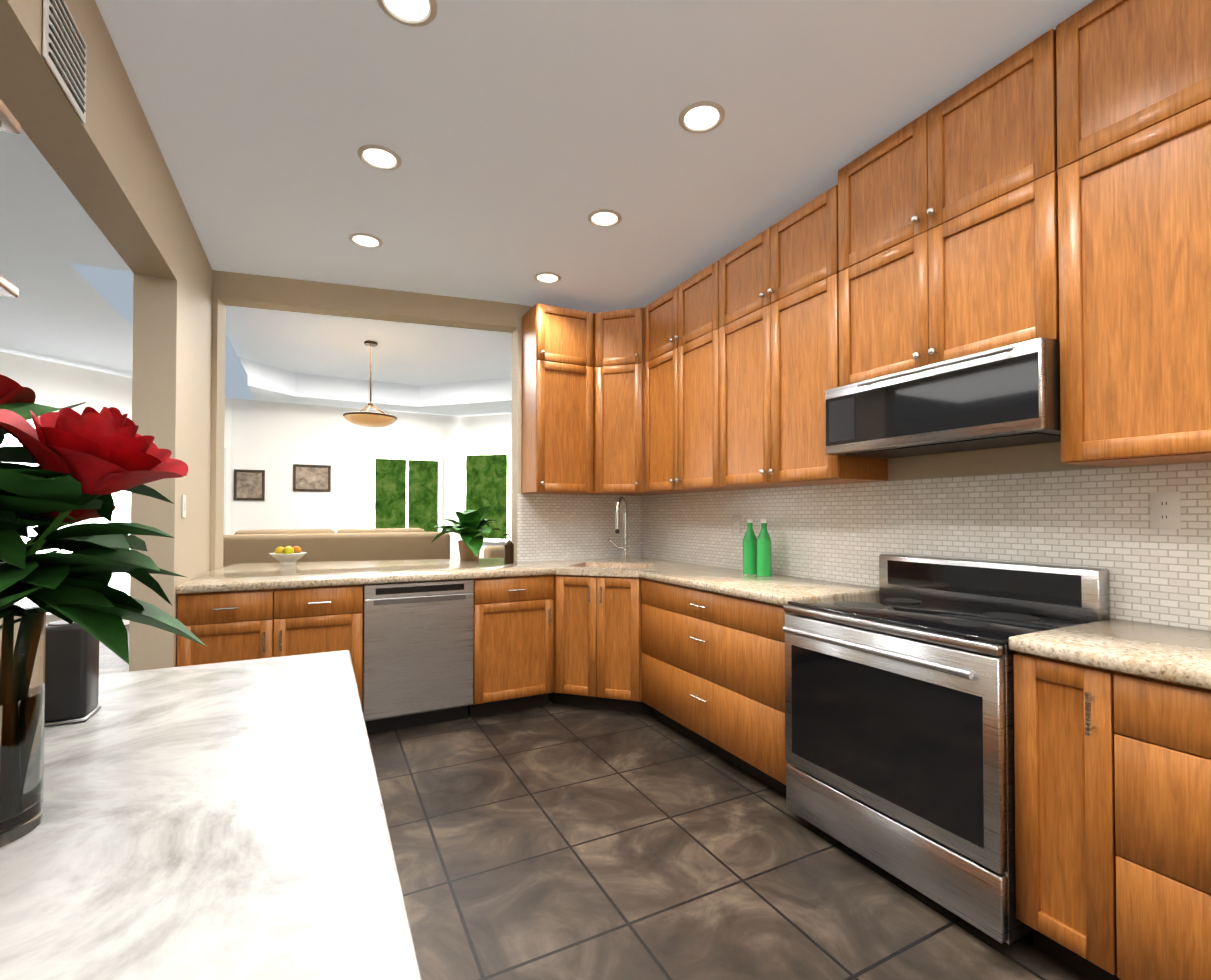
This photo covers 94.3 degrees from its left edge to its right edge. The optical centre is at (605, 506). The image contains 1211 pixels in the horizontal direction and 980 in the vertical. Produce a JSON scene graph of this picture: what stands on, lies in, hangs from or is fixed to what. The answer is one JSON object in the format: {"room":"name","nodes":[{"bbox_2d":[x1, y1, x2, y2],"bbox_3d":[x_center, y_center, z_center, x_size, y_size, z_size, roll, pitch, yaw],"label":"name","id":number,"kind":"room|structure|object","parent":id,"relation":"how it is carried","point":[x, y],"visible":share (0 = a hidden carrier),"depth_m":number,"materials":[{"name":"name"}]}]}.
{"room":"kitchen","nodes":[
{"label":"kitchen","id":0,"kind":"room"},
{"bbox_2d":[0,0,212,671],"bbox_3d":[-1.328,-0.150,1.019,0.170,2.900,6.450,0,-1,-27],"label":"wall","id":1,"kind":"structure","parent":0,"point":[107,163],"depth_m":2.69,"materials":[{"name":"beige paint"}]},
{"bbox_2d":[0,99,20,297],"bbox_3d":[-1.127,-0.617,0.926,0.095,0.572,0.410,0,-1,-27],"label":"spice shelf","id":2,"kind":"object","parent":1,"relation":"attached to","point":[9,122],"visible":1,"depth_m":1.10,"materials":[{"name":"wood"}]},
{"bbox_2d":[42,0,86,123],"bbox_3d":[-1.488,-1.262,1.553,0.012,0.240,0.280,0,-1,-27],"label":"air vent","id":3,"kind":"object","parent":1,"relation":"in","point":[64,50],"visible":1,"depth_m":1.54,"materials":[{"name":"white plastic"}]},
{"bbox_2d":[182,495,185,517],"bbox_3d":[-2.208,-0.003,2.943,0.008,0.120,0.074,0,-1,-27],"label":"light switch","id":4,"kind":"object","parent":1,"relation":"attached to","point":[183,506],"visible":0.96,"depth_m":2.93,"materials":[{"name":"white plastic"}]},
{"bbox_2d":[0,351,231,624],"bbox_3d":[-6.532,-0.082,5.942,4.050,2.900,2.351,0,-1,-27],"label":"wall","id":5,"kind":"structure","parent":0,"point":[54,384],"depth_m":6.13,"materials":[{"name":"beige paint"}]},
{"bbox_2d":[0,420,130,614],"bbox_3d":[-5.787,0.117,5.862,0.048,2.000,1.600,0,-1,18],"label":"bay window","id":6,"kind":"structure","parent":5,"relation":"in","point":[121,513],"depth_m":6.43,"materials":[{"name":"white"}]},
{"bbox_2d":[224,448,226,534],"bbox_3d":[-5.299,-0.162,7.369,0.048,1.300,0.660,0,-1,18],"label":"bay window","id":7,"kind":"structure","parent":5,"relation":"in","point":[225,451],"depth_m":7.67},
{"bbox_2d":[230,399,459,558],"bbox_3d":[-3.825,-0.045,8.557,3.150,2.900,0.150,0,-1,-27],"label":"wall","id":8,"kind":"structure","parent":0,"point":[275,441],"depth_m":8.31,"materials":[{"name":"beige paint"}]},
{"bbox_2d":[233,469,264,500],"bbox_3d":[-4.992,-0.305,7.866,0.370,0.430,0.023,0,-1,-27],"label":"picture frame","id":9,"kind":"object","parent":8,"relation":"attached to","point":[249,484],"visible":0.96,"depth_m":7.87,"materials":[{"name":"brown wood"}]},
{"bbox_2d":[293,464,330,491],"bbox_3d":[-4.297,-0.420,8.222,0.490,0.390,0.023,0,-1,-27],"label":"picture frame","id":10,"kind":"object","parent":8,"relation":"attached to","point":[314,478],"visible":1,"depth_m":8.22,"materials":[{"name":"brown wood"}]},
{"bbox_2d":[371,455,441,531],"bbox_3d":[-3.111,-0.142,8.809,1.050,1.300,0.048,0,-1,-27],"label":"window","id":11,"kind":"structure","parent":8,"relation":"in","point":[406,491],"depth_m":8.81,"materials":[{"name":"green glass"}]},
{"bbox_2d":[210,270,619,568],"bbox_3d":[-1.175,-0.104,4.295,3.080,2.900,0.488,0,-1,-27],"label":"wall","id":12,"kind":"structure","parent":0,"point":[234,289],"depth_m":3.94,"materials":[{"name":"beige paint"}]},
{"bbox_2d":[521,303,592,493],"bbox_3d":[-0.355,-0.780,4.224,0.448,1.350,0.383,0,-1,-27],"label":"upper cabinet","id":13,"kind":"object","parent":12,"relation":"attached to","point":[557,400],"visible":1,"depth_m":4.10,"materials":[{"name":"brown wood"}]},
{"bbox_2d":[517,493,641,561],"bbox_3d":[-0.183,0.159,4.519,1.094,0.520,0.006,0,-1,-27],"label":"backsplash","id":14,"kind":"structure","parent":12,"relation":"attached to","point":[563,526],"depth_m":4.48,"materials":[{"name":"tile"}]},
{"bbox_2d":[460,414,511,557],"bbox_3d":[-0.942,-0.042,8.791,2.200,2.900,2.351,0,-1,-27],"label":"wall","id":15,"kind":"structure","parent":0,"point":[483,433],"depth_m":9.09,"materials":[{"name":"beige paint"}]},
{"bbox_2d":[463,451,510,541],"bbox_3d":[-1.920,-0.164,9.028,0.860,1.450,0.048,0,-1,18],"label":"bay window","id":16,"kind":"structure","parent":15,"relation":"in","point":[486,479],"depth_m":9.02,"materials":[{"name":"green glass"}]},
{"bbox_2d":[0,0,1093,415],"bbox_3d":[-2.287,-1.775,3.527,9.700,0.420,12.050,0,-1,-27],"label":"ceiling","id":17,"kind":"structure","parent":0,"point":[523,138],"depth_m":2.50,"materials":[{"name":"white paint"}]},
{"bbox_2d":[348,233,382,247],"bbox_3d":[-1.411,-1.564,3.303,0.190,0.007,0.190,0,-1,-27],"label":"recessed light","id":18,"kind":"object","parent":17,"relation":"in","point":[365,240],"visible":1,"depth_m":3.30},
{"bbox_2d":[343,340,396,426],"bbox_3d":[-2.633,-1.372,6.292,0.561,0.950,0.561,0,-1,-27],"label":"pendant light","id":19,"kind":"object","parent":17,"relation":"hanging from","point":[369,419],"visible":1,"depth_m":6.17,"materials":[{"name":"beige glass"}]},
{"bbox_2d":[357,144,401,170],"bbox_3d":[-1.020,-1.574,2.537,0.190,0.007,0.190,0,-1,-27],"label":"recessed light","id":20,"kind":"object","parent":17,"relation":"in","point":[379,157],"visible":1,"depth_m":2.53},
{"bbox_2d":[376,0,437,26],"bbox_3d":[-0.625,-1.585,1.762,0.190,0.007,0.190,0,-1,-27],"label":"recessed light","id":21,"kind":"object","parent":17,"relation":"in","point":[415,13],"visible":1,"depth_m":1.79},
{"bbox_2d":[534,272,560,282],"bbox_3d":[-0.395,-1.556,3.821,0.190,0.007,0.190,0,-1,-27],"label":"recessed light","id":22,"kind":"object","parent":17,"relation":"in","point":[546,277],"visible":1,"depth_m":3.81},
{"bbox_2d":[587,209,621,226],"bbox_3d":[-0.005,-1.567,3.055,0.190,0.007,0.190,0,-1,-27],"label":"recessed light","id":23,"kind":"object","parent":17,"relation":"in","point":[604,218],"visible":1,"depth_m":3.05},
{"bbox_2d":[678,101,724,132],"bbox_3d":[0.391,-1.578,2.280,0.190,0.007,0.190,0,-1,-27],"label":"recessed light","id":24,"kind":"object","parent":17,"relation":"in","point":[701,116],"visible":1,"depth_m":2.27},
{"bbox_2d":[99,624,1090,979],"bbox_3d":[-2.287,1.365,3.484,9.700,0.060,12.050,0,-1,-27],"label":"floor","id":25,"kind":"structure","parent":0,"point":[551,840],"depth_m":2.02,"materials":[{"name":"tile"}]},
{"bbox_2d":[0,650,421,979],"bbox_3d":[-0.311,0.821,-0.019,0.708,0.930,3.000,0,-1,-27],"label":"countertop","id":26,"kind":"structure","parent":25,"relation":"on","point":[221,821],"depth_m":0.61,"materials":[{"name":"white stone"}]},
{"bbox_2d":[45,620,100,726],"bbox_3d":[-0.941,0.285,0.980,0.076,0.168,0.076,0,-1,-27],"label":"speaker","id":27,"kind":"object","parent":26,"relation":"on","point":[72,674],"visible":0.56,"depth_m":0.96,"materials":[{"name":"black plastic"}]},
{"bbox_2d":[0,374,206,846],"bbox_3d":[-0.684,0.091,0.615,0.395,0.545,0.420,0,-1,-27],"label":"vase","id":28,"kind":"object","parent":26,"relation":"on","point":[89,461],"visible":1,"depth_m":0.62,"materials":[{"name":"clear glass"}]},
{"bbox_2d":[177,586,362,705],"bbox_3d":[-1.906,0.887,3.277,0.861,0.890,0.620,0,-1,-27],"label":"base cabinet","id":29,"kind":"object","parent":25,"relation":"on","point":[240,612],"depth_m":3.00,"materials":[{"name":"brown wood"}]},
{"bbox_2d":[176,562,554,593],"bbox_3d":[-1.382,0.425,3.540,2.028,0.040,0.640,0,-1,-27],"label":"countertop","id":30,"kind":"structure","parent":29,"relation":"on","point":[347,575],"depth_m":3.34,"materials":[{"name":"beige stone"}]},
{"bbox_2d":[269,546,306,564],"bbox_3d":[-2.271,0.346,4.017,0.240,0.130,0.240,0,-1,-27],"label":"bowl","id":31,"kind":"object","parent":30,"relation":"on","point":[288,555],"visible":1,"depth_m":3.97,"materials":[{"name":"white ceramic"}]},
{"bbox_2d":[431,506,500,560],"bbox_3d":[-1.042,0.205,4.330,0.604,0.421,0.574,0,-1,-27],"label":"potted plant","id":32,"kind":"object","parent":30,"relation":"on","point":[467,528],"visible":1,"depth_m":4.30,"materials":[{"name":"plant"}]},
{"bbox_2d":[504,533,513,563],"bbox_3d":[-0.703,0.301,4.053,0.080,0.220,0.068,0,-1,-27],"label":"soap dispenser","id":33,"kind":"object","parent":30,"relation":"on","point":[508,551],"visible":1,"depth_m":4.03,"materials":[{"name":"brown glass"}]},
{"bbox_2d":[223,528,449,566],"bbox_3d":[-2.842,0.798,5.903,2.200,1.140,0.950,0,-1,-27],"label":"sofa","id":34,"kind":"object","parent":25,"relation":"on","point":[316,545],"visible":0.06,"depth_m":5.53,"materials":[{"name":"fabric"}]},
{"bbox_2d":[362,579,473,733],"bbox_3d":[-1.231,0.894,3.599,0.626,0.884,0.600,0,-1,-27],"label":"dishwasher","id":35,"kind":"object","parent":25,"relation":"on","point":[418,653],"visible":0.88,"depth_m":3.33,"materials":[{"name":"silver metal"}]},
{"bbox_2d":[484,546,503,557],"bbox_3d":[-1.140,0.922,6.909,0.850,0.920,0.800,0,-1,-27],"label":"armchair","id":36,"kind":"object","parent":25,"relation":"on","point":[493,551],"visible":0.02,"depth_m":6.42,"materials":[{"name":"fabric"}]},
{"bbox_2d":[460,574,553,716],"bbox_3d":[-0.720,0.895,3.882,0.533,0.890,0.620,0,-1,-27],"label":"base cabinet","id":37,"kind":"object","parent":25,"relation":"on","point":[513,637],"depth_m":3.61,"materials":[{"name":"brown wood"}]},
{"bbox_2d":[524,557,716,713],"bbox_3d":[0.078,0.877,4.054,1.038,0.930,1.038,0,-1,-27],"label":"base cabinet","id":38,"kind":"object","parent":25,"relation":"on","point":[597,638],"visible":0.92,"depth_m":3.65,"materials":[{"name":"brown wood"}]},
{"bbox_2d":[608,497,628,561],"bbox_3d":[0.109,0.170,4.219,0.198,0.488,0.252,0,-1,-27],"label":"faucet","id":39,"kind":"object","parent":38,"relation":"on","point":[624,557],"visible":1,"depth_m":4.27,"materials":[{"name":"silver metal"}]},
{"bbox_2d":[642,579,787,794],"bbox_3d":[0.801,0.885,3.118,0.600,0.890,1.278,0,-1,-27],"label":"base cabinet","id":40,"kind":"object","parent":25,"relation":"on","point":[713,659],"depth_m":2.85,"materials":[{"name":"brown wood"}]},
{"bbox_2d":[639,567,878,606],"bbox_3d":[0.783,0.419,3.116,0.640,0.040,1.278,0,-1,-27],"label":"countertop","id":41,"kind":"structure","parent":40,"relation":"on","point":[777,589],"depth_m":2.86,"materials":[{"name":"beige stone"}]},
{"bbox_2d":[743,519,750,573],"bbox_3d":[0.869,0.237,3.374,0.082,0.330,0.084,0,-1,-27],"label":"bottle","id":42,"kind":"object","parent":41,"relation":"on","point":[747,538],"depth_m":3.35,"materials":[{"name":"green glass"}]},
{"bbox_2d":[751,519,771,576],"bbox_3d":[0.919,0.235,3.254,0.082,0.330,0.084,0,-1,-27],"label":"bottle","id":43,"kind":"object","parent":41,"relation":"on","point":[757,556],"depth_m":3.23,"materials":[{"name":"green glass"}]},
{"bbox_2d":[782,554,1109,944],"bbox_3d":[1.222,0.766,2.138,0.733,1.100,0.844,0,-1,-27],"label":"range","id":44,"kind":"object","parent":25,"relation":"on","point":[899,722],"visible":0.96,"depth_m":1.93,"materials":[{"name":"silver metal"}]},
{"bbox_2d":[1013,651,1076,970],"bbox_3d":[1.523,0.865,1.680,0.620,0.890,0.233,0,-1,-27],"label":"base cabinet","id":45,"kind":"object","parent":25,"relation":"on","point":[1045,797],"depth_m":1.58,"materials":[{"name":"brown wood"}]},
{"bbox_2d":[1073,663,1210,979],"bbox_3d":[1.723,0.859,1.289,0.620,0.890,0.765,0,-1,-27],"label":"base cabinet","id":46,"kind":"object","parent":25,"relation":"on","point":[1112,744],"depth_m":1.39,"materials":[{"name":"brown wood"}]},
{"bbox_2d":[1009,619,1210,690],"bbox_3d":[1.938,0.388,0.851,0.640,0.040,2.098,0,-1,-27],"label":"countertop","id":47,"kind":"structure","parent":46,"relation":"on","point":[1181,656],"depth_m":1.52,"materials":[{"name":"beige stone"}]},
{"bbox_2d":[663,442,1207,630],"bbox_3d":[1.592,-0.130,2.423,0.150,2.900,6.600,0,-1,-27],"label":"wall","id":48,"kind":"structure","parent":0,"point":[1030,458],"depth_m":2.32,"materials":[{"name":"beige paint"}]},
{"bbox_2d":[583,307,671,494],"bbox_3d":[0.173,-0.778,4.364,0.608,1.350,0.614,0,-1,-27],"label":"upper cabinet","id":49,"kind":"object","parent":48,"relation":"attached to","point":[618,411],"visible":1,"depth_m":4.14,"materials":[{"name":"brown wood"}]},
{"bbox_2d":[644,267,738,492],"bbox_3d":[0.639,-0.787,3.745,0.340,1.350,0.912,0,-1,-27],"label":"upper cabinet","id":50,"kind":"object","parent":48,"relation":"attached to","point":[675,323],"depth_m":3.69,"materials":[{"name":"brown wood"}]},
{"bbox_2d":[708,185,887,488],"bbox_3d":[0.999,-0.797,3.038,0.340,1.350,0.914,0,-1,-27],"label":"upper cabinet","id":51,"kind":"object","parent":48,"relation":"attached to","point":[741,359],"depth_m":2.89,"materials":[{"name":"brown wood"}]},
{"bbox_2d":[641,461,1210,630],"bbox_3d":[1.563,0.128,2.306,0.006,0.520,5.524,0,-1,-27],"label":"backsplash","id":52,"kind":"structure","parent":48,"relation":"attached to","point":[849,533],"depth_m":2.31,"materials":[{"name":"tile"}]},
{"bbox_2d":[733,516,739,533],"bbox_3d":[0.856,0.117,3.672,0.008,0.120,0.074,0,-1,-27],"label":"outlet","id":53,"kind":"object","parent":52,"relation":"attached to","point":[736,524],"visible":1,"depth_m":3.67,"materials":[{"name":"white plastic"}]},
{"bbox_2d":[1150,491,1180,528],"bbox_3d":[1.806,0.011,1.812,0.008,0.120,0.074,0,-1,-27],"label":"outlet","id":54,"kind":"object","parent":52,"relation":"attached to","point":[1165,510],"visible":1,"depth_m":1.81,"materials":[{"name":"white plastic"}]},
{"bbox_2d":[838,28,1059,386],"bbox_3d":[1.382,-1.035,2.244,0.382,1.015,0.848,0,-1,-27],"label":"upper cabinet","id":55,"kind":"object","parent":48,"relation":"attached to","point":[948,247],"visible":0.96,"depth_m":2.08,"materials":[{"name":"brown wood"}]},
{"bbox_2d":[825,337,1060,458],"bbox_3d":[1.344,-0.380,2.216,0.468,0.291,0.844,0,-1,-27],"label":"over-the-range microwave","id":56,"kind":"object","parent":55,"relation":"attached to","point":[1005,396],"visible":0.96,"depth_m":2.01,"materials":[{"name":"silver metal"}]},
{"bbox_2d":[1056,0,1210,466],"bbox_3d":[1.711,-0.846,1.642,0.340,1.410,0.513,0,-1,-27],"label":"upper cabinet","id":57,"kind":"object","parent":48,"relation":"attached to","point":[1134,146],"visible":1,"depth_m":1.61,"materials":[{"name":"brown wood"}]}
]}

